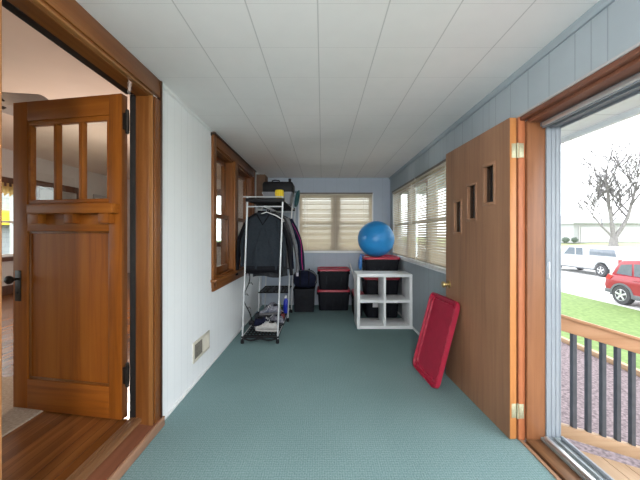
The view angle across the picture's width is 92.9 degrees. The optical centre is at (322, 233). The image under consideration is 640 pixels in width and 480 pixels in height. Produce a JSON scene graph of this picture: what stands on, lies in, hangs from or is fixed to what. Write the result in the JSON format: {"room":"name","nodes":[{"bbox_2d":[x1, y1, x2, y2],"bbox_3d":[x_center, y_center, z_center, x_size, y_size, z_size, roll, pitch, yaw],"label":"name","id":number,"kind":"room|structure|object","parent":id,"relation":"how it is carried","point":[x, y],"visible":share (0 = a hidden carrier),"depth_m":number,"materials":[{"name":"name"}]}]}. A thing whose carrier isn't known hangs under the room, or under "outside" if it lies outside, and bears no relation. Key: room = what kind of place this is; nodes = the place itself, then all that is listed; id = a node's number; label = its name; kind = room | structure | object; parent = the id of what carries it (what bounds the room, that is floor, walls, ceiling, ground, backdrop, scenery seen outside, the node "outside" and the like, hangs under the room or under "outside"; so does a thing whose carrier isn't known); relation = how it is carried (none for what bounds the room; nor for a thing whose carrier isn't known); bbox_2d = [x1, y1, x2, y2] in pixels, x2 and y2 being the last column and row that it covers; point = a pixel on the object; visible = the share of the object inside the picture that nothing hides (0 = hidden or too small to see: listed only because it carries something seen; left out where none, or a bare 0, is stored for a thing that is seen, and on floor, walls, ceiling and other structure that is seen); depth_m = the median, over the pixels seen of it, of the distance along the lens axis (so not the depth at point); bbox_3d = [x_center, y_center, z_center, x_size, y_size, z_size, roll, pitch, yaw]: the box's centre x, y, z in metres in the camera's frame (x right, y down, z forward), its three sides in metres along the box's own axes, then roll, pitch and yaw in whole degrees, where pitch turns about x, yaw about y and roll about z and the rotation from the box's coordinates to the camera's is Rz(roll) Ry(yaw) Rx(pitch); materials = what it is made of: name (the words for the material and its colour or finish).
{"room":"sunroom","nodes":[
{"label":"sunroom","id":0,"kind":"room"},
{"bbox_2d":[2,148,106,285],"bbox_3d":[-6.250,-0.190,3.900,0.500,2.850,10.200,0,0,0],"label":"wall","id":1,"kind":"structure","parent":0,"point":[96,183],"depth_m":6.92,"materials":[{"name":"grey paint"}]},
{"bbox_2d":[2,176,12,261],"bbox_3d":[-6.015,-0.280,5.375,0.130,1.590,1.530,0,0,0],"label":"window","id":2,"kind":"structure","parent":1,"relation":"in","point":[5,257],"depth_m":5.81,"materials":[{"name":"white paint"}]},
{"bbox_2d":[2,182,12,196],"bbox_3d":[-5.970,-0.840,5.380,0.036,0.250,1.200,0,0,0],"label":"lace valance","id":3,"kind":"object","parent":2,"relation":"attached to","point":[5,189],"visible":0.59,"depth_m":5.76,"materials":[{"name":"gold fabric"}]},
{"bbox_2d":[2,284,12,294],"bbox_3d":[-5.990,1.062,2.540,0.020,0.170,7.480,0,0,0],"label":"baseboard","id":4,"kind":"structure","parent":1,"relation":"attached to","point":[8,289],"depth_m":5.78,"materials":[{"name":"brown wood"}]},
{"bbox_2d":[36,180,78,199],"bbox_3d":[-5.982,0.011,6.920,0.035,2.272,1.280,0,0,0],"label":"door frame","id":5,"kind":"structure","parent":1,"relation":"attached to","point":[39,184],"depth_m":6.65,"materials":[{"name":"brown wood"}]},
{"bbox_2d":[93,194,106,198],"bbox_3d":[-6.015,-0.465,8.210,0.130,1.160,0.520,0,0,0],"label":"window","id":6,"kind":"structure","parent":1,"relation":"in","point":[95,196],"depth_m":8.11,"materials":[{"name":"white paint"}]},
{"bbox_2d":[2,273,129,479],"bbox_3d":[-3.598,1.207,3.900,4.805,0.120,10.200,0,0,0],"label":"floor","id":7,"kind":"structure","parent":0,"point":[50,445],"depth_m":1.70,"materials":[{"name":"red wood"}]},
{"bbox_2d":[2,377,42,436],"bbox_3d":[-3.050,1.140,1.410,2.500,0.014,2.020,0,0,0],"label":"rug","id":8,"kind":"object","parent":7,"relation":"on","point":[13,418],"visible":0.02,"depth_m":1.93,"materials":[{"name":"carpet"}]},
{"bbox_2d":[2,6,239,178],"bbox_3d":[-3.697,-1.665,3.950,5.005,0.100,10.300,0,0,0],"label":"ceiling","id":9,"kind":"structure","parent":0,"point":[32,63],"depth_m":3.28,"materials":[{"name":"beige paint"}]},
{"bbox_2d":[2,92,47,115],"bbox_3d":[-2.956,-1.298,2.619,1.108,0.635,1.114,0,0,0],"label":"ceiling fan","id":10,"kind":"object","parent":9,"relation":"hanging from","point":[8,99],"visible":0.56,"depth_m":2.64,"materials":[{"name":"brown metal"}]},
{"bbox_2d":[127,179,242,272],"bbox_3d":[-3.697,-0.190,9.050,5.005,2.850,0.100,0,0,0],"label":"wall","id":11,"kind":"structure","parent":0,"point":[240,182],"depth_m":9.00,"materials":[{"name":"grey paint"}]},
{"bbox_2d":[217,189,220,246],"bbox_3d":[-3.325,-0.475,9.005,1.090,1.700,0.110,0,0,0],"label":"window","id":12,"kind":"structure","parent":11,"relation":"in","point":[218,190],"depth_m":8.97,"materials":[{"name":"clear glass"}]},
{"bbox_2d":[131,90,261,415],"bbox_3d":[-1.125,-0.140,3.350,0.141,2.950,11.500,0,0,0],"label":"wall","id":13,"kind":"structure","parent":0,"point":[190,308],"depth_m":2.38,"materials":[{"name":"white paint"}]},
{"bbox_2d":[4,93,129,419],"bbox_3d":[-1.609,0.139,1.944,0.844,1.998,0.187,0,0,10],"label":"door","id":14,"kind":"structure","parent":13,"relation":"in","point":[69,279],"depth_m":1.93,"materials":[{"name":"orange wood"}]},
{"bbox_2d":[26,203,118,213],"bbox_3d":[-1.550,-0.155,1.885,0.620,0.059,0.056,0,0,10],"label":"shelf","id":15,"kind":"object","parent":14,"relation":"attached to","point":[36,208],"depth_m":1.86,"materials":[{"name":"orange wood"}]},
{"bbox_2d":[0,0,162,479],"bbox_3d":[-1.113,0.114,1.413,0.175,2.183,1.080,0,0,0],"label":"door frame","id":16,"kind":"structure","parent":13,"relation":"attached to","point":[66,23],"depth_m":1.85,"materials":[{"name":"brown wood"}]},
{"bbox_2d":[66,416,164,479],"bbox_3d":[-1.101,1.173,1.412,0.169,0.122,1.104,0,0,0],"label":"sill","id":17,"kind":"structure","parent":13,"relation":"in","point":[115,456],"depth_m":1.61,"materials":[{"name":"brown wood"}]},
{"bbox_2d":[193,330,209,363],"bbox_3d":[-1.048,0.974,2.645,0.012,0.167,0.350,0,0,0],"label":"air vent","id":18,"kind":"object","parent":13,"relation":"in","point":[200,346],"visible":1,"depth_m":2.63,"materials":[{"name":"beige metal"}]},
{"bbox_2d":[163,83,257,173],"bbox_3d":[-1.044,-0.969,3.630,0.020,0.022,3.340,0,0,0],"label":"trim","id":19,"kind":"structure","parent":13,"relation":"attached to","point":[165,88],"depth_m":2.32,"materials":[{"name":"white paint"}]},
{"bbox_2d":[165,304,262,419],"bbox_3d":[-1.047,1.225,3.650,0.014,0.020,3.300,0,0,0],"label":"baseboard","id":20,"kind":"structure","parent":13,"relation":"attached to","point":[235,335],"depth_m":2.64,"materials":[{"name":"white paint"}]},
{"bbox_2d":[211,132,256,291],"bbox_3d":[-1.095,-0.209,3.792,0.197,1.519,1.855,0,0,0],"label":"window","id":21,"kind":"structure","parent":13,"relation":"in","point":[233,166],"depth_m":3.58,"materials":[{"name":"brown wood"}]},
{"bbox_2d":[262,178,389,304],"bbox_3d":[0.138,0.728,5.370,2.384,3.415,0.140,0,0,0],"label":"wall","id":22,"kind":"structure","parent":0,"point":[380,187],"depth_m":5.30,"materials":[{"name":"blue paint"}]},
{"bbox_2d":[298,194,372,252],"bbox_3d":[0.235,-0.194,5.356,1.370,1.042,0.168,0,0,0],"label":"window","id":23,"kind":"structure","parent":22,"relation":"in","point":[372,194],"depth_m":5.28,"materials":[{"name":"white paint"}]},
{"bbox_2d":[299,193,372,250],"bbox_3d":[0.231,-0.214,5.307,1.292,1.013,0.050,0,0,0],"label":"blind","id":24,"kind":"object","parent":23,"relation":"attached to","point":[328,221],"visible":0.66,"depth_m":5.31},
{"bbox_2d":[75,0,598,177],"bbox_3d":[0.133,-1.030,1.470,2.394,0.100,7.940,0,0,0],"label":"ceiling","id":25,"kind":"structure","parent":0,"point":[295,88],"depth_m":1.76,"materials":[{"name":"white tile"}]},
{"bbox_2d":[120,305,555,479],"bbox_3d":[0.060,1.295,1.450,2.269,0.120,7.700,0,0,0],"label":"floor","id":26,"kind":"structure","parent":0,"point":[334,399],"depth_m":2.00,"materials":[{"name":"teal carpet"}]},
{"bbox_2d":[241,196,295,343],"bbox_3d":[-0.670,0.404,4.107,0.507,1.662,1.385,0,0,0],"label":"rack","id":27,"kind":"object","parent":26,"relation":"on","point":[280,205],"visible":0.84,"depth_m":3.47,"materials":[{"name":"silver metal"}]},
{"bbox_2d":[245,271,253,324],"bbox_3d":[-0.873,0.771,3.691,0.108,0.677,0.135,0,0,30],"label":"power cable","id":28,"kind":"object","parent":27,"relation":"hanging from","point":[251,322],"visible":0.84,"depth_m":3.67,"materials":[{"name":"black plastic"}]},
{"bbox_2d":[256,174,267,207],"bbox_3d":[-0.880,-0.617,4.449,0.130,0.468,0.226,0,0,0],"label":"box","id":29,"kind":"object","parent":27,"relation":"on","point":[260,178],"visible":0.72,"depth_m":4.34,"materials":[{"name":"cardboard"}]},
{"bbox_2d":[254,311,271,320],"bbox_3d":[-0.760,1.092,4.050,0.289,0.131,0.103,0,0,-20],"label":"sneaker","id":30,"kind":"object","parent":27,"relation":"on","point":[256,315],"visible":0.25,"depth_m":4.00,"materials":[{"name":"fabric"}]},
{"bbox_2d":[254,317,276,327],"bbox_3d":[-0.700,1.092,3.770,0.289,0.131,0.103,0,0,-10],"label":"sneaker","id":31,"kind":"object","parent":27,"relation":"on","point":[258,321],"visible":0.59,"depth_m":3.73,"materials":[{"name":"blue fabric"}]},
{"bbox_2d":[255,321,276,331],"bbox_3d":[-0.665,1.096,3.620,0.270,0.123,0.096,0,0,4],"label":"sneaker","id":32,"kind":"object","parent":27,"relation":"on","point":[268,326],"visible":0.98,"depth_m":3.59,"materials":[{"name":"white fabric"}]},
{"bbox_2d":[241,307,290,337],"bbox_3d":[-0.703,1.164,4.107,0.426,0.020,1.369,0,0,0],"label":"shelf","id":33,"kind":"object","parent":27,"relation":"attached to","point":[287,315],"depth_m":3.54,"materials":[{"name":"black plastic"}]},
{"bbox_2d":[250,202,293,209],"bbox_3d":[-0.646,-0.376,4.107,0.426,0.020,1.369,0,0,0],"label":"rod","id":34,"kind":"object","parent":27,"relation":"attached to","point":[286,206],"depth_m":3.95,"materials":[{"name":"white metal"}]},
{"bbox_2d":[263,302,282,310],"bbox_3d":[-0.717,1.071,4.392,0.280,0.170,0.290,0,0,35],"label":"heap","id":35,"kind":"object","parent":27,"relation":"on","point":[271,303],"visible":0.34,"depth_m":4.37,"materials":[{"name":"grey fabric"}]},
{"bbox_2d":[258,286,291,292],"bbox_3d":[-0.691,0.824,4.535,0.426,0.020,0.514,0,0,0],"label":"shelf","id":36,"kind":"object","parent":27,"relation":"attached to","point":[265,290],"depth_m":4.42,"materials":[{"name":"black plastic"}]},
{"bbox_2d":[267,314,283,324],"bbox_3d":[-0.620,1.092,3.920,0.289,0.131,0.103,0,0,30],"label":"sneaker","id":37,"kind":"object","parent":27,"relation":"on","point":[274,317],"visible":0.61,"depth_m":3.86,"materials":[{"name":"grey fabric"}]},
{"bbox_2d":[259,304,280,314],"bbox_3d":[-0.660,0.960,3.865,0.275,0.125,0.098,0,0,-20],"label":"sneaker","id":38,"kind":"object","parent":37,"relation":"on","point":[273,309],"visible":0.98,"depth_m":3.84,"materials":[{"name":"grey fabric"}]},
{"bbox_2d":[262,192,294,205],"bbox_3d":[-0.575,-0.458,4.030,0.384,0.150,0.384,0,0,0],"label":"bin","id":39,"kind":"object","parent":27,"relation":"on","point":[289,196],"visible":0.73,"depth_m":3.85,"materials":[{"name":"plastic"}]},
{"bbox_2d":[262,179,294,193],"bbox_3d":[-0.575,-0.626,4.030,0.400,0.185,0.260,0,0,0],"label":"case","id":40,"kind":"object","parent":39,"relation":"on","point":[288,186],"visible":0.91,"depth_m":3.90,"materials":[{"name":"plastic"}]},
{"bbox_2d":[294,190,299,206],"bbox_3d":[-0.331,-0.465,3.977,0.071,0.224,0.256,0,0,0],"label":"bundle","id":41,"kind":"object","parent":39,"relation":"hanging from","point":[297,196],"visible":1,"depth_m":3.94,"materials":[{"name":"teal fabric"}]},
{"bbox_2d":[275,190,283,197],"bbox_3d":[-0.502,-0.460,3.565,0.102,0.111,0.103,0,0,0],"label":"cup","id":42,"kind":"object","parent":27,"relation":"on","point":[277,192],"visible":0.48,"depth_m":3.52,"materials":[{"name":"plastic"}]},
{"bbox_2d":[283,295,287,312],"bbox_3d":[-0.535,1.029,4.460,0.072,0.255,0.072,0,0,0],"label":"water bottle","id":43,"kind":"object","parent":27,"relation":"on","point":[285,303],"visible":0.91,"depth_m":4.43,"materials":[{"name":"plastic"}]},
{"bbox_2d":[293,286,314,311],"bbox_3d":[-0.290,1.052,5.000,0.344,0.365,0.414,0,0,0],"label":"crate","id":44,"kind":"object","parent":26,"relation":"on","point":[304,297],"visible":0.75,"depth_m":4.81,"materials":[{"name":"plastic"}]},
{"bbox_2d":[293,268,316,287],"bbox_3d":[-0.285,0.717,4.995,0.410,0.303,0.320,0,0,0],"label":"duffel bag","id":45,"kind":"object","parent":44,"relation":"on","point":[306,278],"visible":0.84,"depth_m":4.88,"materials":[{"name":"blue fabric"}]},
{"bbox_2d":[317,286,349,310],"bbox_3d":[0.185,1.067,5.075,0.552,0.335,0.400,0,0,0],"label":"storage tote","id":46,"kind":"object","parent":26,"relation":"on","point":[329,300],"visible":0.89,"depth_m":4.89,"materials":[{"name":"black plastic"}]},
{"bbox_2d":[317,267,349,289],"bbox_3d":[0.185,0.733,5.075,0.544,0.335,0.400,0,0,0],"label":"storage tote","id":47,"kind":"object","parent":46,"relation":"on","point":[330,278],"visible":1,"depth_m":4.89,"materials":[{"name":"black plastic"}]},
{"bbox_2d":[351,289,362,316],"bbox_3d":[0.540,1.062,4.730,0.166,0.345,0.460,0,0,0],"label":"storage tote","id":48,"kind":"object","parent":26,"relation":"on","point":[352,290],"visible":0.21,"depth_m":4.61,"materials":[{"name":"black plastic"}]},
{"bbox_2d":[362,291,398,317],"bbox_3d":[0.885,1.086,4.720,0.532,0.298,0.560,0,0,0],"label":"storage tote","id":49,"kind":"object","parent":26,"relation":"on","point":[370,310],"visible":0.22,"depth_m":4.47,"materials":[{"name":"black plastic"}]},
{"bbox_2d":[362,277,399,294],"bbox_3d":[0.885,0.788,4.720,0.532,0.298,0.560,0,0,0],"label":"storage tote","id":50,"kind":"object","parent":49,"relation":"on","point":[369,284],"visible":0.52,"depth_m":4.46,"materials":[{"name":"black plastic"}]},
{"bbox_2d":[362,255,399,270],"bbox_3d":[0.885,0.490,4.720,0.536,0.298,0.560,0,0,0],"label":"storage tote","id":51,"kind":"object","parent":50,"relation":"on","point":[385,262],"visible":0.7,"depth_m":4.46,"materials":[{"name":"black plastic"}]},
{"bbox_2d":[358,254,363,269],"bbox_3d":[0.590,0.420,4.600,0.088,0.231,0.124,0,0,0],"label":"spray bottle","id":52,"kind":"object","parent":51,"relation":"hanging from","point":[361,255],"visible":1,"depth_m":4.54,"materials":[{"name":"plastic"}]},
{"bbox_2d":[358,221,393,256],"bbox_3d":[0.825,0.073,4.680,0.554,0.558,0.557,0,0,0],"label":"exercise ball","id":53,"kind":"object","parent":51,"relation":"on","point":[375,238],"visible":1,"depth_m":4.48,"materials":[{"name":"blue plastic"}]},
{"bbox_2d":[354,271,412,328],"bbox_3d":[0.812,0.879,4.135,0.718,0.712,0.380,0,0,0],"label":"cube shelf","id":54,"kind":"object","parent":26,"relation":"on","point":[406,322],"visible":1,"depth_m":4.01,"materials":[{"name":"white laminate"}]},
{"bbox_2d":[413,292,459,388],"bbox_3d":[0.967,0.885,2.622,0.220,0.694,0.475,0,0,-5],"label":"lid","id":55,"kind":"object","parent":26,"relation":"on","point":[442,312],"visible":1,"depth_m":2.60,"materials":[{"name":"plastic"}]},
{"bbox_2d":[390,0,639,441],"bbox_3d":[1.258,0.728,1.450,0.145,3.415,7.700,0,0,0],"label":"wall","id":56,"kind":"structure","parent":0,"point":[615,29],"depth_m":1.73,"materials":[{"name":"blue paint"}]},
{"bbox_2d":[393,168,445,273],"bbox_3d":[1.241,-0.167,3.920,0.168,1.087,2.460,0,0,0],"label":"window","id":57,"kind":"structure","parent":56,"relation":"in","point":[414,261],"depth_m":3.82,"materials":[{"name":"white paint"}]},
{"bbox_2d":[392,178,417,258],"bbox_3d":[1.192,-0.195,4.500,0.050,1.042,1.234,0,0,0],"label":"blind","id":58,"kind":"object","parent":57,"relation":"attached to","point":[408,238],"visible":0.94,"depth_m":4.36,"materials":[{"name":"beige plastic"}]},
{"bbox_2d":[415,159,445,267],"bbox_3d":[1.192,-0.195,3.281,0.050,1.042,1.116,0,0,0],"label":"blind","id":59,"kind":"object","parent":57,"relation":"attached to","point":[436,256],"visible":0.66,"depth_m":3.29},
{"bbox_2d":[441,118,518,438],"bbox_3d":[1.097,0.267,2.240,0.114,1.931,0.855,0,0,-3],"label":"door","id":60,"kind":"structure","parent":56,"relation":"in","point":[480,257],"depth_m":2.09,"materials":[{"name":"brown wood"}]},
{"bbox_2d":[389,0,614,179],"bbox_3d":[1.174,-0.962,1.450,0.022,0.036,7.700,0,0,0],"label":"trim","id":61,"kind":"structure","parent":56,"relation":"attached to","point":[600,5],"depth_m":1.71,"materials":[{"name":"grey paint"}]},
{"bbox_2d":[404,94,639,195],"bbox_3d":[0.480,-0.998,1.500,3.160,0.495,9.000,0,0,0],"label":"eave","id":62,"kind":"object","parent":56,"relation":"attached to","point":[629,108],"visible":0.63,"depth_m":2.08,"materials":[{"name":"white paint"}]},
{"bbox_2d":[520,439,582,479],"bbox_3d":[1.235,1.230,0.908,0.114,0.030,1.817,0,0,0],"label":"door sill","id":63,"kind":"structure","parent":56,"relation":"on","point":[552,462],"depth_m":1.64,"materials":[{"name":"brown wood"}]},
{"bbox_2d":[516,42,639,479],"bbox_3d":[1.300,0.260,0.873,0.251,1.950,1.945,0,0,0],"label":"door frame","id":64,"kind":"structure","parent":56,"relation":"attached to","point":[530,164],"depth_m":1.79,"materials":[{"name":"brown wood"}]},
{"bbox_3d":[-0.649,-0.236,3.535,0.390,0.185,0.012,0,0,0],"label":"clothes hanger","id":65,"kind":"object","parent":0,"visible":0},
{"bbox_2d":[240,212,285,270],"bbox_3d":[-0.684,0.083,3.531,0.536,0.676,0.130,0,0,0],"label":"sweater","id":66,"kind":"object","parent":65,"relation":"hanging from","point":[263,230],"visible":0.87,"depth_m":3.50,"materials":[{"name":"fabric"}]},
{"bbox_3d":[-0.649,-0.236,3.665,0.390,0.185,0.012,0,0,0],"label":"clothes hanger","id":67,"kind":"object","parent":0,"visible":0},
{"bbox_2d":[236,211,292,275],"bbox_3d":[-0.704,0.107,3.658,0.707,0.780,0.134,0,0,0],"label":"jacket","id":68,"kind":"object","parent":67,"relation":"hanging from","point":[288,243],"visible":0.33,"depth_m":3.62,"materials":[{"name":"black fabric"}]},
{"bbox_3d":[-0.649,-0.236,4.040,0.390,0.185,0.012,0,0,0],"label":"clothes hanger","id":69,"kind":"object","parent":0,"visible":0},
{"bbox_2d":[279,213,302,269],"bbox_3d":[-0.629,0.098,4.036,0.753,0.761,0.130,0,0,0],"label":"jacket","id":70,"kind":"object","parent":69,"relation":"hanging from","point":[297,237],"visible":0.23,"depth_m":4.00,"materials":[{"name":"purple fabric"}]},
{"bbox_3d":[-0.649,-0.236,4.170,0.390,0.185,0.012,0,0,0],"label":"clothes hanger","id":71,"kind":"object","parent":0,"visible":0},
{"bbox_2d":[283,215,304,269],"bbox_3d":[-0.619,0.107,4.163,0.759,0.779,0.128,0,0,0],"label":"jacket","id":72,"kind":"object","parent":71,"relation":"hanging from","point":[295,226],"visible":0.11,"depth_m":4.14,"materials":[{"name":"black fabric"}]},
{"bbox_3d":[-0.649,-0.236,3.790,0.390,0.185,0.012,0,0,0],"label":"clothes hanger","id":73,"kind":"object","parent":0,"visible":0},
{"bbox_2d":[253,211,291,277],"bbox_3d":[-0.649,0.130,3.789,0.562,0.824,0.105,0,0,0],"label":"shirt","id":74,"kind":"object","parent":73,"relation":"hanging from","point":[270,274],"visible":0.23,"depth_m":3.77,"materials":[{"name":"grey fabric"}]},
{"bbox_3d":[-0.649,-0.236,3.915,0.390,0.185,0.012,0,0,0],"label":"clothes hanger","id":75,"kind":"object","parent":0,"visible":0},
{"bbox_2d":[247,212,298,275],"bbox_3d":[-0.634,0.129,3.912,0.666,0.823,0.123,0,0,0],"label":"sweatshirt","id":76,"kind":"object","parent":75,"relation":"hanging from","point":[289,225],"visible":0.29,"depth_m":3.88,"materials":[{"name":"grey fabric"}]},
{"label":"outside","id":77,"kind":"structure","parent":0,"visible":0},
{"bbox_2d":[401,237,639,252],"bbox_3d":[163.000,1.860,50.000,274.000,1.250,180.000,0,0,0],"label":"verge","id":78,"kind":"structure","parent":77,"point":[564,246],"depth_m":41.49,"materials":[{"name":"green plant"}]},
{"bbox_2d":[562,237,569,242],"bbox_3d":[35.294,0.856,44.093,0.988,0.846,0.902,0,0,0],"label":"shrub","id":79,"kind":"object","parent":78,"relation":"on","point":[565,239],"visible":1,"depth_m":43.87,"materials":[{"name":"green plant"}]},
{"bbox_2d":[571,237,578,242],"bbox_3d":[36.610,0.862,44.088,0.874,0.786,0.821,0,0,0],"label":"shrub","id":80,"kind":"object","parent":78,"relation":"on","point":[574,239],"visible":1,"depth_m":43.89,"materials":[{"name":"green plant"}]},
{"bbox_2d":[561,217,639,242],"bbox_3d":[53.600,-0.640,48.000,33.600,3.950,7.200,0,0,0],"label":"building","id":81,"kind":"structure","parent":78,"relation":"on","point":[586,229],"depth_m":45.00,"materials":[{"name":"white"}]},
{"bbox_2d":[568,125,639,245],"bbox_3d":[37.400,-6.059,37.792,11.065,15.487,10.532,0,0,-44],"label":"bare tree","id":82,"kind":"object","parent":78,"relation":"on","point":[609,191],"visible":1,"depth_m":37.81,"materials":[{"name":"grey plant"}]},
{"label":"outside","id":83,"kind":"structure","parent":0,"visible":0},
{"bbox_2d":[561,292,639,368],"bbox_3d":[8.090,2.535,50.000,4.820,0.001,180.000,0,0,0],"label":"lawn","id":84,"kind":"structure","parent":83,"point":[626,320],"depth_m":9.34,"materials":[{"name":"green plant"}]},
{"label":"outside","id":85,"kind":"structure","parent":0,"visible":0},
{"bbox_2d":[561,342,639,467],"bbox_3d":[3.505,2.535,17.000,4.350,0.001,46.000,0,0,0],"label":"mulch bed","id":86,"kind":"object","parent":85,"point":[565,348],"depth_m":4.57,"materials":[{"name":"gravel"}]},
{"bbox_2d":[561,314,639,459],"bbox_3d":[2.415,1.510,1.920,1.950,2.049,0.090,0,0,0],"label":"deck railing","id":87,"kind":"object","parent":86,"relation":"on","point":[618,340],"visible":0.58,"depth_m":1.91,"materials":[{"name":"brown wood"}]},
{"bbox_2d":[561,336,639,376],"bbox_3d":[5.670,2.485,17.000,0.100,0.100,46.000,0,0,0],"label":"edging","id":88,"kind":"object","parent":86,"relation":"on","point":[624,366],"visible":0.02,"depth_m":6.21,"materials":[{"name":"beige wood"}]},
{"bbox_2d":[581,451,639,479],"bbox_3d":[3.387,1.907,1.005,3.914,1.255,1.710,0,0,0],"label":"deck","id":89,"kind":"object","parent":86,"relation":"on","point":[616,470],"visible":0.24,"depth_m":1.77,"materials":[{"name":"beige wood"}]},
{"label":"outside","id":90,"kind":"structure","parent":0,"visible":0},
{"bbox_2d":[401,243,639,310],"bbox_3d":[18.250,2.510,50.000,15.500,0.050,180.000,0,0,0],"label":"street","id":91,"kind":"structure","parent":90,"point":[586,283],"depth_m":14.97,"materials":[{"name":"grey asphalt"}]},
{"bbox_2d":[561,246,639,276],"bbox_3d":[17.408,1.655,19.585,1.884,1.760,5.730,0,0,0],"label":"pickup truck","id":92,"kind":"object","parent":91,"relation":"on","point":[601,259],"visible":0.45,"depth_m":18.27,"materials":[{"name":"white paint"}]},
{"bbox_2d":[605,260,639,304],"bbox_3d":[11.643,1.720,9.485,1.854,1.630,4.210,0,0,0],"label":"car","id":93,"kind":"object","parent":91,"relation":"on","point":[623,283],"visible":1,"depth_m":10.80,"materials":[{"name":"paint"}]},
{"bbox_2d":[606,274,613,278],"bbox_3d":[10.844,1.595,11.370,0.212,0.200,0.320,0,0,0],"label":"tail light","id":94,"kind":"object","parent":93,"relation":"attached to","point":[609,276],"depth_m":11.34,"materials":[{"name":"red plastic"}]},
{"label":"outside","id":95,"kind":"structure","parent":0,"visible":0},
{"bbox_3d":[-19.335,2.585,62.750,41.330,0.100,114.500,0,0,0],"label":"ground","id":96,"kind":"structure","parent":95,"visible":0},
{"bbox_2d":[2,193,9,253],"bbox_3d":[-14.250,-0.365,15.000,3.500,5.800,14.000,0,0,0],"label":"house","id":97,"kind":"structure","parent":96,"relation":"on","point":[5,199],"depth_m":12.43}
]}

